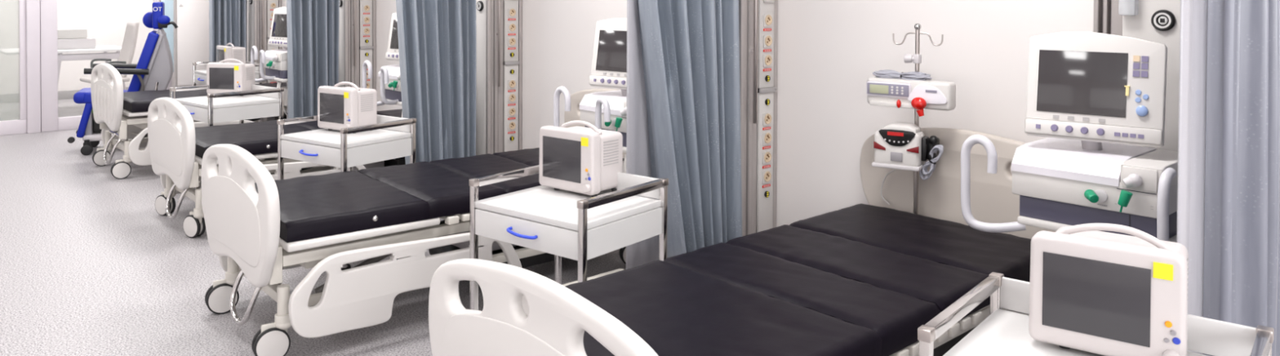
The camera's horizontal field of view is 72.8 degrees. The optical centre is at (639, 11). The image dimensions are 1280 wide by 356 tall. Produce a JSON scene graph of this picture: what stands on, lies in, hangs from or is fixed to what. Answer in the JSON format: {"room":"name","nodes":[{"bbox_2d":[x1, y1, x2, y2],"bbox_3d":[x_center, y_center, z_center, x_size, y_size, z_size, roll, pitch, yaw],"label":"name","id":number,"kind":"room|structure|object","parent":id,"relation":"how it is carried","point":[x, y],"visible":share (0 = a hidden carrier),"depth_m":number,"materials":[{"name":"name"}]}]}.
{"room":"hospital room","nodes":[
{"label":"hospital room","id":0,"kind":"room"},
{"bbox_2d":[57,115,81,130],"bbox_3d":[-6.030,0.002,9.817,0.950,2.600,0.060,-1,1,-42],"label":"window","id":1,"kind":"structure","parent":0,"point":[69,122],"depth_m":9.56,"materials":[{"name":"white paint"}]},
{"bbox_2d":[0,0,152,94],"bbox_3d":[-9.756,-0.134,10.944,6.800,3.000,0.120,-1,1,-42],"label":"window","id":2,"kind":"structure","parent":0,"point":[105,21],"depth_m":12.46,"materials":[{"name":"glass"}]},
{"bbox_2d":[0,86,128,103],"bbox_3d":[-9.711,1.207,10.912,6.800,0.120,0.030,-1,1,-42],"label":"baseboard","id":3,"kind":"structure","parent":2,"relation":"attached to","point":[62,95],"depth_m":11.96,"materials":[{"name":"white"}]},
{"bbox_2d":[171,0,197,87],"bbox_3d":[-5.293,-0.107,10.544,0.760,2.800,0.100,-1,1,-42],"label":"wall","id":4,"kind":"structure","parent":0,"point":[173,74],"depth_m":10.28,"materials":[{"name":"paint"}]},
{"bbox_2d":[152,0,171,89],"bbox_3d":[-5.613,-0.102,10.197,0.180,2.800,0.100,-1,1,-42],"label":"trim","id":5,"kind":"structure","parent":4,"relation":"attached to","point":[153,1],"depth_m":10.22,"materials":[{"name":"white"}]},
{"bbox_2d":[0,98,626,355],"bbox_3d":[-3.913,1.453,4.585,6.800,0.100,17.200,-1,1,-42],"label":"floor","id":6,"kind":"structure","parent":0,"point":[90,265],"depth_m":4.64,"materials":[{"name":"plastic"}]},
{"bbox_2d":[26,0,57,133],"bbox_3d":[-6.480,-0.092,9.396,0.280,2.800,0.110,-1,1,-42],"label":"trim","id":7,"kind":"structure","parent":6,"relation":"on","point":[42,45],"depth_m":9.38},
{"bbox_2d":[0,0,26,135],"bbox_3d":[-6.927,0.163,8.992,0.930,2.300,0.050,-1,1,-42],"label":"door","id":8,"kind":"structure","parent":7,"relation":"attached to","point":[18,126],"depth_m":9.27,"materials":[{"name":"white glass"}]},
{"bbox_2d":[0,44,125,89],"bbox_3d":[-7.309,0.877,11.024,1.300,0.803,0.900,-1,1,-42],"label":"desk","id":9,"kind":"object","parent":6,"relation":"on","point":[105,55],"visible":0.38,"depth_m":10.84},
{"bbox_2d":[57,27,95,49],"bbox_3d":[-7.314,0.351,11.008,0.640,0.250,0.400,-1,1,-42],"label":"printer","id":10,"kind":"object","parent":9,"relation":"on","point":[67,38],"visible":0.53,"depth_m":10.93,"materials":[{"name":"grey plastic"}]},
{"bbox_2d":[80,22,139,83],"bbox_3d":[-6.536,0.714,10.715,0.608,1.141,0.635,1,1,42],"label":"office chair","id":11,"kind":"object","parent":6,"relation":"on","point":[127,51],"visible":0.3,"depth_m":10.90,"materials":[{"name":"white"}]},
{"bbox_2d":[67,1,177,155],"bbox_3d":[-4.968,0.622,8.402,0.900,1.420,0.653,0,1,-25],"label":"chair","id":12,"kind":"object","parent":6,"relation":"on","point":[153,71],"visible":0.64,"depth_m":8.29,"materials":[{"name":"blue leather"}]},
{"bbox_2d":[90,62,286,178],"bbox_3d":[-3.717,0.847,7.966,2.130,0.995,1.034,-1,1,-42],"label":"hospital bed","id":13,"kind":"object","parent":6,"relation":"on","point":[114,109],"visible":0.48,"depth_m":7.19,"materials":[{"name":"white plastic"}]},
{"bbox_2d":[174,0,208,87],"bbox_3d":[-5.177,0.308,10.066,0.440,1.952,0.408,1,1,43],"label":"wall","id":14,"kind":"structure","parent":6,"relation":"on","point":[191,16],"depth_m":10.03,"materials":[{"name":"paint"}]},
{"bbox_2d":[160,0,173,71],"bbox_3d":[-5.418,-0.197,9.946,0.130,1.800,0.010,-1,1,-42],"label":"panel","id":15,"kind":"object","parent":14,"relation":"attached to","point":[169,4],"visible":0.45,"depth_m":9.97,"materials":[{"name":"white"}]},
{"bbox_2d":[169,84,284,126],"bbox_3d":[-3.163,0.978,6.645,0.673,0.785,0.624,1,1,39],"label":"cart","id":16,"kind":"object","parent":6,"relation":"on","point":[211,108],"visible":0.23,"depth_m":6.47,"materials":[{"name":"white laminate"}]},
{"bbox_2d":[174,94,279,108],"bbox_3d":[-3.165,0.683,6.636,0.622,0.025,0.531,1,1,39],"label":"shelf","id":17,"kind":"object","parent":16,"relation":"attached to","point":[248,101],"depth_m":6.51,"materials":[{"name":"white plastic"}]},
{"bbox_2d":[206,58,254,96],"bbox_3d":[-3.251,0.521,6.899,0.309,0.288,0.216,0,1,10],"label":"patient monitor","id":18,"kind":"object","parent":16,"relation":"on","point":[221,77],"visible":0.77,"depth_m":6.81,"materials":[{"name":"plastic"}]},
{"bbox_2d":[192,61,262,121],"bbox_3d":[-4.310,0.931,9.063,0.557,0.785,0.601,-1,1,-42],"label":"cart","id":19,"kind":"object","parent":6,"relation":"on","point":[199,77],"visible":0.23,"depth_m":9.01,"materials":[{"name":"white laminate"}]},
{"bbox_2d":[194,69,258,75],"bbox_3d":[-4.312,0.636,9.055,0.474,0.025,0.555,-1,1,-42],"label":"shelf","id":20,"kind":"object","parent":19,"relation":"attached to","point":[196,72],"depth_m":8.99,"materials":[{"name":"white laminate"}]},
{"bbox_2d":[216,42,245,63],"bbox_3d":[-4.313,0.478,9.142,0.216,0.288,0.309,-1,1,-45],"label":"patient monitor","id":21,"kind":"object","parent":19,"relation":"on","point":[223,52],"visible":0.6,"depth_m":9.06,"materials":[{"name":"plastic"}]},
{"bbox_2d":[247,0,281,122],"bbox_3d":[-4.233,-0.087,9.713,0.314,2.798,0.434,-1,1,-42],"label":"wall panel","id":22,"kind":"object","parent":6,"relation":"on","point":[260,12],"depth_m":9.57,"materials":[{"name":"white plastic"}]},
{"bbox_2d":[270,2,276,8],"bbox_3d":[-4.064,-0.063,9.618,0.068,0.064,0.007,-1,1,-42],"label":"socket","id":23,"kind":"object","parent":22,"relation":"attached to","point":[273,5],"depth_m":9.62,"materials":[{"name":"white plastic"}]},
{"bbox_2d":[250,6,287,118],"bbox_3d":[-3.287,0.649,7.765,0.854,1.375,0.569,0,1,-20],"label":"ventilator","id":24,"kind":"object","parent":6,"relation":"on","point":[274,61],"visible":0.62,"depth_m":7.75,"materials":[{"name":"plastic"}]},
{"bbox_2d":[272,55,278,60],"bbox_3d":[-3.182,0.409,7.580,0.053,0.046,0.038,1,1,32],"label":"outlet","id":25,"kind":"object","parent":24,"relation":"attached to","point":[276,57],"depth_m":7.57,"materials":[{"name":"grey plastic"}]},
{"bbox_2d":[147,97,405,237],"bbox_3d":[-2.223,0.909,6.235,2.136,0.945,1.034,-1,1,-41],"label":"hospital bed","id":26,"kind":"object","parent":6,"relation":"on","point":[177,148],"visible":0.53,"depth_m":5.55,"materials":[{"name":"white plastic"}]},
{"bbox_2d":[276,115,416,270],"bbox_3d":[-1.687,1.013,5.002,0.601,0.785,0.557,1,1,34],"label":"cart","id":27,"kind":"object","parent":6,"relation":"on","point":[348,147],"visible":0.42,"depth_m":4.87,"materials":[{"name":"white laminate"}]},
{"bbox_2d":[280,128,410,148],"bbox_3d":[-1.688,0.718,4.993,0.555,0.025,0.474,1,1,34],"label":"shelf","id":28,"kind":"object","parent":27,"relation":"attached to","point":[324,138],"depth_m":4.89,"materials":[{"name":"white laminate"}]},
{"bbox_2d":[317,81,377,130],"bbox_3d":[-1.734,0.559,5.131,0.309,0.288,0.216,1,1,32],"label":"patient monitor","id":29,"kind":"object","parent":27,"relation":"on","point":[338,108],"visible":0.84,"depth_m":5.06,"materials":[{"name":"plastic"}]},
{"bbox_2d":[338,0,376,89],"bbox_3d":[-2.656,-0.050,7.992,0.314,2.798,0.434,-1,1,-42],"label":"wall panel","id":30,"kind":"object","parent":6,"relation":"on","point":[357,18],"depth_m":7.86,"materials":[{"name":"white plastic"}]},
{"bbox_2d":[339,0,342,7],"bbox_3d":[-2.704,-0.073,7.824,0.016,0.072,0.072,-1,1,-42],"label":"outlet","id":31,"kind":"object","parent":30,"relation":"attached to","point":[340,1],"depth_m":7.80,"materials":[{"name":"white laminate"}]},
{"bbox_2d":[363,27,370,34],"bbox_3d":[-2.487,0.181,7.901,0.068,0.064,0.007,-1,1,-42],"label":"socket","id":32,"kind":"object","parent":30,"relation":"attached to","point":[366,30],"depth_m":7.90,"materials":[{"name":"white plastic"}]},
{"bbox_2d":[363,16,370,23],"bbox_3d":[-2.487,0.081,7.899,0.068,0.064,0.007,-1,1,-42],"label":"socket","id":33,"kind":"object","parent":30,"relation":"attached to","point":[366,20],"depth_m":7.90,"materials":[{"name":"white plastic"}]},
{"bbox_2d":[363,4,370,11],"bbox_3d":[-2.487,-0.026,7.897,0.068,0.064,0.007,-1,1,-42],"label":"socket","id":34,"kind":"object","parent":30,"relation":"attached to","point":[366,7],"depth_m":7.89,"materials":[{"name":"white plastic"}]},
{"bbox_2d":[366,82,370,88],"bbox_3d":[-2.488,0.681,7.908,0.068,0.064,0.011,-1,1,-42],"label":"socket","id":35,"kind":"object","parent":30,"relation":"attached to","point":[368,84],"depth_m":7.92,"materials":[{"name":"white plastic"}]},
{"bbox_2d":[362,12,402,117],"bbox_3d":[-1.726,0.686,6.077,0.854,1.375,0.569,0,1,-20],"label":"ventilator","id":36,"kind":"object","parent":6,"relation":"on","point":[389,79],"visible":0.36,"depth_m":6.11,"materials":[{"name":"plastic"}]},
{"bbox_2d":[201,88,626,355],"bbox_3d":[-0.962,0.945,4.472,2.178,0.945,1.034,-1,1,-40],"label":"hospital bed","id":37,"kind":"object","parent":6,"relation":"on","point":[266,227],"visible":0.8,"depth_m":3.78,"materials":[{"name":"white plastic"}]},
{"bbox_2d":[475,0,522,155],"bbox_3d":[-1.078,-0.013,6.271,0.314,2.798,0.434,-1,1,-42],"label":"wall panel","id":38,"kind":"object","parent":6,"relation":"on","point":[499,96],"depth_m":6.14,"materials":[{"name":"white plastic"}]},
{"bbox_2d":[476,0,483,11],"bbox_3d":[-1.127,-0.036,6.102,0.016,0.072,0.072,-1,1,-42],"label":"outlet","id":39,"kind":"object","parent":38,"relation":"attached to","point":[479,3],"depth_m":6.09,"materials":[{"name":"black plastic"}]},
{"bbox_2d":[507,120,515,130],"bbox_3d":[-0.913,0.818,6.190,0.068,0.064,0.007,-1,1,-42],"label":"socket","id":40,"kind":"object","parent":38,"relation":"attached to","point":[511,124],"depth_m":6.18,"materials":[{"name":"white plastic"}]},
{"bbox_2d":[507,106,515,116],"bbox_3d":[-0.912,0.718,6.188,0.068,0.064,0.007,-1,1,-42],"label":"socket","id":41,"kind":"object","parent":38,"relation":"attached to","point":[511,110],"depth_m":6.18,"materials":[{"name":"white plastic"}]},
{"bbox_2d":[507,93,515,102],"bbox_3d":[-0.912,0.619,6.186,0.068,0.064,0.007,-1,1,-42],"label":"socket","id":42,"kind":"object","parent":38,"relation":"attached to","point":[511,96],"depth_m":6.18,"materials":[{"name":"white plastic"}]},
{"bbox_2d":[507,79,516,88],"bbox_3d":[-0.911,0.520,6.184,0.068,0.064,0.007,-1,1,-42],"label":"socket","id":43,"kind":"object","parent":38,"relation":"attached to","point":[512,83],"depth_m":6.18,"materials":[{"name":"white plastic"}]},
{"bbox_2d":[507,37,516,46],"bbox_3d":[-0.910,0.218,6.179,0.068,0.064,0.007,-1,1,-42],"label":"socket","id":44,"kind":"object","parent":38,"relation":"attached to","point":[512,42],"depth_m":6.18,"materials":[{"name":"white plastic"}]},
{"bbox_2d":[507,22,516,32],"bbox_3d":[-0.910,0.118,6.178,0.068,0.064,0.007,-1,1,-42],"label":"socket","id":45,"kind":"object","parent":38,"relation":"attached to","point":[512,27],"depth_m":6.17,"materials":[{"name":"white plastic"}]},
{"bbox_2d":[507,8,516,17],"bbox_3d":[-0.909,0.011,6.176,0.068,0.064,0.007,-1,1,-42],"label":"socket","id":46,"kind":"object","parent":38,"relation":"attached to","point":[512,12],"depth_m":6.17,"materials":[{"name":"white plastic"}]},
{"bbox_2d":[468,164,668,310],"bbox_3d":[-0.279,1.047,3.397,0.601,0.785,0.557,1,1,38],"label":"cart","id":47,"kind":"object","parent":6,"relation":"on","point":[581,228],"visible":0.54,"depth_m":3.27,"materials":[{"name":"white laminate"}]},
{"bbox_2d":[475,185,660,231],"bbox_3d":[-0.280,0.752,3.388,0.555,0.025,0.474,1,1,38],"label":"shelf","id":48,"kind":"object","parent":47,"relation":"attached to","point":[544,207],"depth_m":3.28,"materials":[{"name":"white laminate"}]},
{"bbox_2d":[538,120,622,197],"bbox_3d":[-0.246,0.593,3.574,0.309,0.288,0.216,1,1,40],"label":"patient monitor","id":49,"kind":"object","parent":47,"relation":"on","point":[588,161],"visible":0.97,"depth_m":3.50,"materials":[{"name":"plastic"}]},
{"bbox_2d":[553,17,626,286],"bbox_3d":[-0.174,0.723,4.353,0.854,1.375,0.569,0,1,-20],"label":"ventilator","id":50,"kind":"object","parent":6,"relation":"on","point":[606,110],"visible":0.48,"depth_m":4.40,"materials":[{"name":"plastic"}]},
{"bbox_2d":[612,118,616,126],"bbox_3d":[-0.121,0.545,4.249,0.008,0.040,0.040,-1,1,-42],"label":"outlet","id":51,"kind":"object","parent":50,"relation":"attached to","point":[613,119],"depth_m":4.25,"materials":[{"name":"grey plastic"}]},
{"bbox_2d":[620,106,626,115],"bbox_3d":[-0.068,0.482,4.167,0.053,0.046,0.038,1,1,32],"label":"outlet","id":52,"kind":"object","parent":50,"relation":"attached to","point":[624,112],"depth_m":4.16,"materials":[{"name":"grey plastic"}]},
{"bbox_2d":[428,127,1056,355],"bbox_3d":[0.542,0.979,2.906,2.248,0.945,1.035,-1,1,-42],"label":"hospital bed","id":53,"kind":"object","parent":6,"relation":"on","point":[860,279],"visible":0.86,"depth_m":2.73,"materials":[{"name":"black leather"}]},
{"bbox_2d":[892,22,943,214],"bbox_3d":[1.191,0.496,3.740,0.210,0.888,0.042,1,1,33],"label":"pole","id":54,"kind":"object","parent":53,"relation":"attached to","point":[916,58],"visible":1,"depth_m":3.74,"materials":[{"name":"metal"}]},
{"bbox_2d":[871,121,939,171],"bbox_3d":[1.129,0.566,3.664,0.256,0.182,0.169,1,1,31],"label":"pump","id":55,"kind":"object","parent":54,"relation":"attached to","point":[897,145],"visible":0.96,"depth_m":3.60,"materials":[{"name":"white plastic"}]},
{"bbox_2d":[880,168,895,204],"bbox_3d":[1.101,0.775,3.842,0.016,0.171,0.088,0,1,-28],"label":"power cable","id":56,"kind":"object","parent":55,"relation":"hanging from","point":[892,171],"visible":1,"depth_m":3.86,"materials":[{"name":"white plastic"}]},
{"bbox_2d":[919,144,943,180],"bbox_3d":[1.208,0.626,3.594,0.041,0.155,0.100,-1,1,-42],"label":"power cable","id":57,"kind":"object","parent":55,"relation":"hanging from","point":[923,171],"visible":1,"depth_m":3.58,"materials":[{"name":"grey plastic"}]},
{"bbox_2d":[866,76,955,116],"bbox_3d":[1.144,0.362,3.676,0.366,0.145,0.169,1,1,39],"label":"pump","id":58,"kind":"object","parent":54,"relation":"attached to","point":[888,92],"visible":1,"depth_m":3.63,"materials":[{"name":"white plastic"}]},
{"bbox_2d":[869,100,914,108],"bbox_3d":[1.071,0.396,3.679,0.198,0.019,0.026,1,1,39],"label":"syringe","id":59,"kind":"object","parent":58,"relation":"on","point":[897,104],"depth_m":3.67,"materials":[{"name":"white plastic"}]},
{"bbox_2d":[872,69,932,80],"bbox_3d":[1.121,0.280,3.717,0.261,0.045,0.082,1,1,39],"label":"power cable","id":60,"kind":"object","parent":58,"relation":"on","point":[886,73],"visible":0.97,"depth_m":3.70,"materials":[{"name":"grey plastic"}]},
{"bbox_2d":[738,0,777,236],"bbox_3d":[0.489,0.024,4.560,0.314,2.798,0.434,-1,1,-42],"label":"wall panel","id":61,"kind":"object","parent":6,"relation":"on","point":[757,19],"depth_m":4.44,"materials":[{"name":"white plastic"}]},
{"bbox_2d":[761,169,771,183],"bbox_3d":[0.654,0.855,4.479,0.068,0.064,0.007,-1,1,-42],"label":"socket","id":62,"kind":"object","parent":61,"relation":"attached to","point":[766,174],"depth_m":4.47,"materials":[{"name":"white plastic"}]},
{"bbox_2d":[762,150,771,164],"bbox_3d":[0.655,0.755,4.478,0.068,0.064,0.007,-1,1,-42],"label":"socket","id":63,"kind":"object","parent":61,"relation":"attached to","point":[766,154],"depth_m":4.47,"materials":[{"name":"white plastic"}]},
{"bbox_2d":[762,131,771,145],"bbox_3d":[0.655,0.656,4.476,0.068,0.064,0.007,-1,1,-42],"label":"socket","id":64,"kind":"object","parent":61,"relation":"attached to","point":[766,135],"depth_m":4.47,"materials":[{"name":"white plastic"}]},
{"bbox_2d":[762,112,772,125],"bbox_3d":[0.656,0.557,4.474,0.068,0.064,0.007,-1,1,-42],"label":"socket","id":65,"kind":"object","parent":61,"relation":"attached to","point":[766,117],"depth_m":4.47,"materials":[{"name":"white plastic"}]},
{"bbox_2d":[762,53,772,66],"bbox_3d":[0.657,0.255,4.469,0.068,0.064,0.007,-1,1,-42],"label":"socket","id":66,"kind":"object","parent":61,"relation":"attached to","point":[766,58],"depth_m":4.46,"materials":[{"name":"white plastic"}]},
{"bbox_2d":[763,35,772,47],"bbox_3d":[0.657,0.155,4.467,0.068,0.064,0.007,-1,1,-42],"label":"socket","id":67,"kind":"object","parent":61,"relation":"attached to","point":[767,39],"depth_m":4.46,"materials":[{"name":"white plastic"}]},
{"bbox_2d":[763,13,772,26],"bbox_3d":[0.658,0.048,4.465,0.068,0.064,0.007,-1,1,-42],"label":"socket","id":68,"kind":"object","parent":61,"relation":"attached to","point":[767,18],"depth_m":4.46,"materials":[{"name":"white plastic"}]},
{"bbox_2d":[763,0,773,2],"bbox_3d":[0.661,-0.077,4.460,0.072,0.065,0.014,-1,1,-42],"label":"outlet","id":69,"kind":"object","parent":61,"relation":"attached to","point":[764,1],"depth_m":4.45,"materials":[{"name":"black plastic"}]},
{"bbox_2d":[960,31,1177,242],"bbox_3d":[1.333,0.757,2.786,0.836,1.375,0.642,-1,1,-42],"label":"ventilator","id":70,"kind":"object","parent":6,"relation":"on","point":[1096,97],"visible":0.81,"depth_m":2.81,"materials":[{"name":"white plastic"}]},
{"bbox_2d":[1094,189,1107,202],"bbox_3d":[1.444,0.579,2.719,0.008,0.040,0.040,-1,1,-42],"label":"outlet","id":71,"kind":"object","parent":70,"relation":"attached to","point":[1102,194],"depth_m":2.71,"materials":[{"name":"grey plastic"}]},
{"bbox_2d":[1122,173,1142,188],"bbox_3d":[1.496,0.516,2.638,0.053,0.046,0.038,1,1,32],"label":"outlet","id":72,"kind":"object","parent":70,"relation":"attached to","point":[1130,180],"depth_m":2.63,"materials":[{"name":"grey plastic"}]},
{"bbox_2d":[917,271,1274,355],"bbox_3d":[0.987,1.079,1.888,0.601,0.785,0.557,1,1,39],"label":"cart","id":73,"kind":"object","parent":6,"relation":"on","point":[1004,332],"visible":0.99,"depth_m":1.97,"materials":[{"name":"silver metal"}]},
{"bbox_2d":[942,308,1208,355],"bbox_3d":[0.985,0.784,1.879,0.555,0.025,0.474,1,1,39],"label":"shelf","id":74,"kind":"object","parent":73,"relation":"attached to","point":[1004,332],"depth_m":2.01,"materials":[{"name":"white laminate"}]},
{"bbox_2d":[1028,222,1188,355],"bbox_3d":[1.072,0.626,1.980,0.309,0.288,0.216,1,1,36],"label":"patient monitor","id":75,"kind":"object","parent":73,"relation":"on","point":[1091,291],"visible":1,"depth_m":1.91,"materials":[{"name":"plastic"}]},
{"bbox_2d":[1093,0,1180,151],"bbox_3d":[1.809,0.055,3.099,0.343,2.798,0.434,-1,1,-42],"label":"wall panel","id":76,"kind":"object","parent":6,"relation":"on","point":[1158,21],"depth_m":2.95,"materials":[{"name":"white plastic"}]},
{"bbox_2d":[1151,9,1175,31],"bbox_3d":[1.772,0.031,2.940,0.016,0.072,0.072,-1,1,-42],"label":"outlet","id":77,"kind":"object","parent":76,"relation":"attached to","point":[1161,20],"depth_m":2.93,"materials":[{"name":"black plastic"}]},
{"bbox_2d":[281,0,1093,313],"bbox_3d":[-1.355,-0.026,6.897,0.120,3.000,17.200,-1,1,-42],"label":"wall","id":78,"kind":"structure","parent":0,"point":[828,51],"depth_m":4.25,"materials":[{"name":"paint"}]},
{"bbox_3d":[-3.900,-1.446,4.535,6.800,0.100,17.200,-1,1,-42],"label":"ceiling","id":79,"kind":"structure","parent":0,"visible":0},
{"bbox_2d":[208,0,247,61],"bbox_3d":[-4.690,-0.191,9.240,1.010,2.578,0.181,-1,1,-42],"label":"curtain","id":80,"kind":"object","parent":79,"relation":"hanging from","point":[228,19],"visible":0.41,"depth_m":9.42,"materials":[{"name":"fabric"}]},
{"bbox_2d":[286,0,339,118],"bbox_3d":[-3.071,-0.152,7.414,1.093,2.578,0.209,-1,1,-42],"label":"curtain","id":81,"kind":"object","parent":79,"relation":"hanging from","point":[313,25],"visible":0.74,"depth_m":7.57,"materials":[{"name":"fabric"}]},
{"bbox_2d":[395,0,476,164],"bbox_3d":[-1.574,-0.115,5.654,1.260,2.578,0.190,-1,1,-42],"label":"curtain","id":82,"kind":"object","parent":79,"relation":"hanging from","point":[437,38],"visible":0.79,"depth_m":5.83,"materials":[{"name":"fabric"}]},
{"bbox_2d":[626,0,742,269],"bbox_3d":[0.013,-0.078,3.944,1.249,2.578,0.234,-1,1,-42],"label":"curtain","id":83,"kind":"object","parent":79,"relation":"hanging from","point":[683,81],"visible":0.9,"depth_m":4.07,"materials":[{"name":"fabric"}]},
{"bbox_2d":[1176,0,1279,355],"bbox_3d":[1.568,-0.043,2.339,1.552,2.578,0.168,-1,1,-42],"label":"curtain","id":84,"kind":"object","parent":79,"relation":"hanging from","point":[1228,185],"visible":0.92,"depth_m":2.29,"materials":[{"name":"fabric"}]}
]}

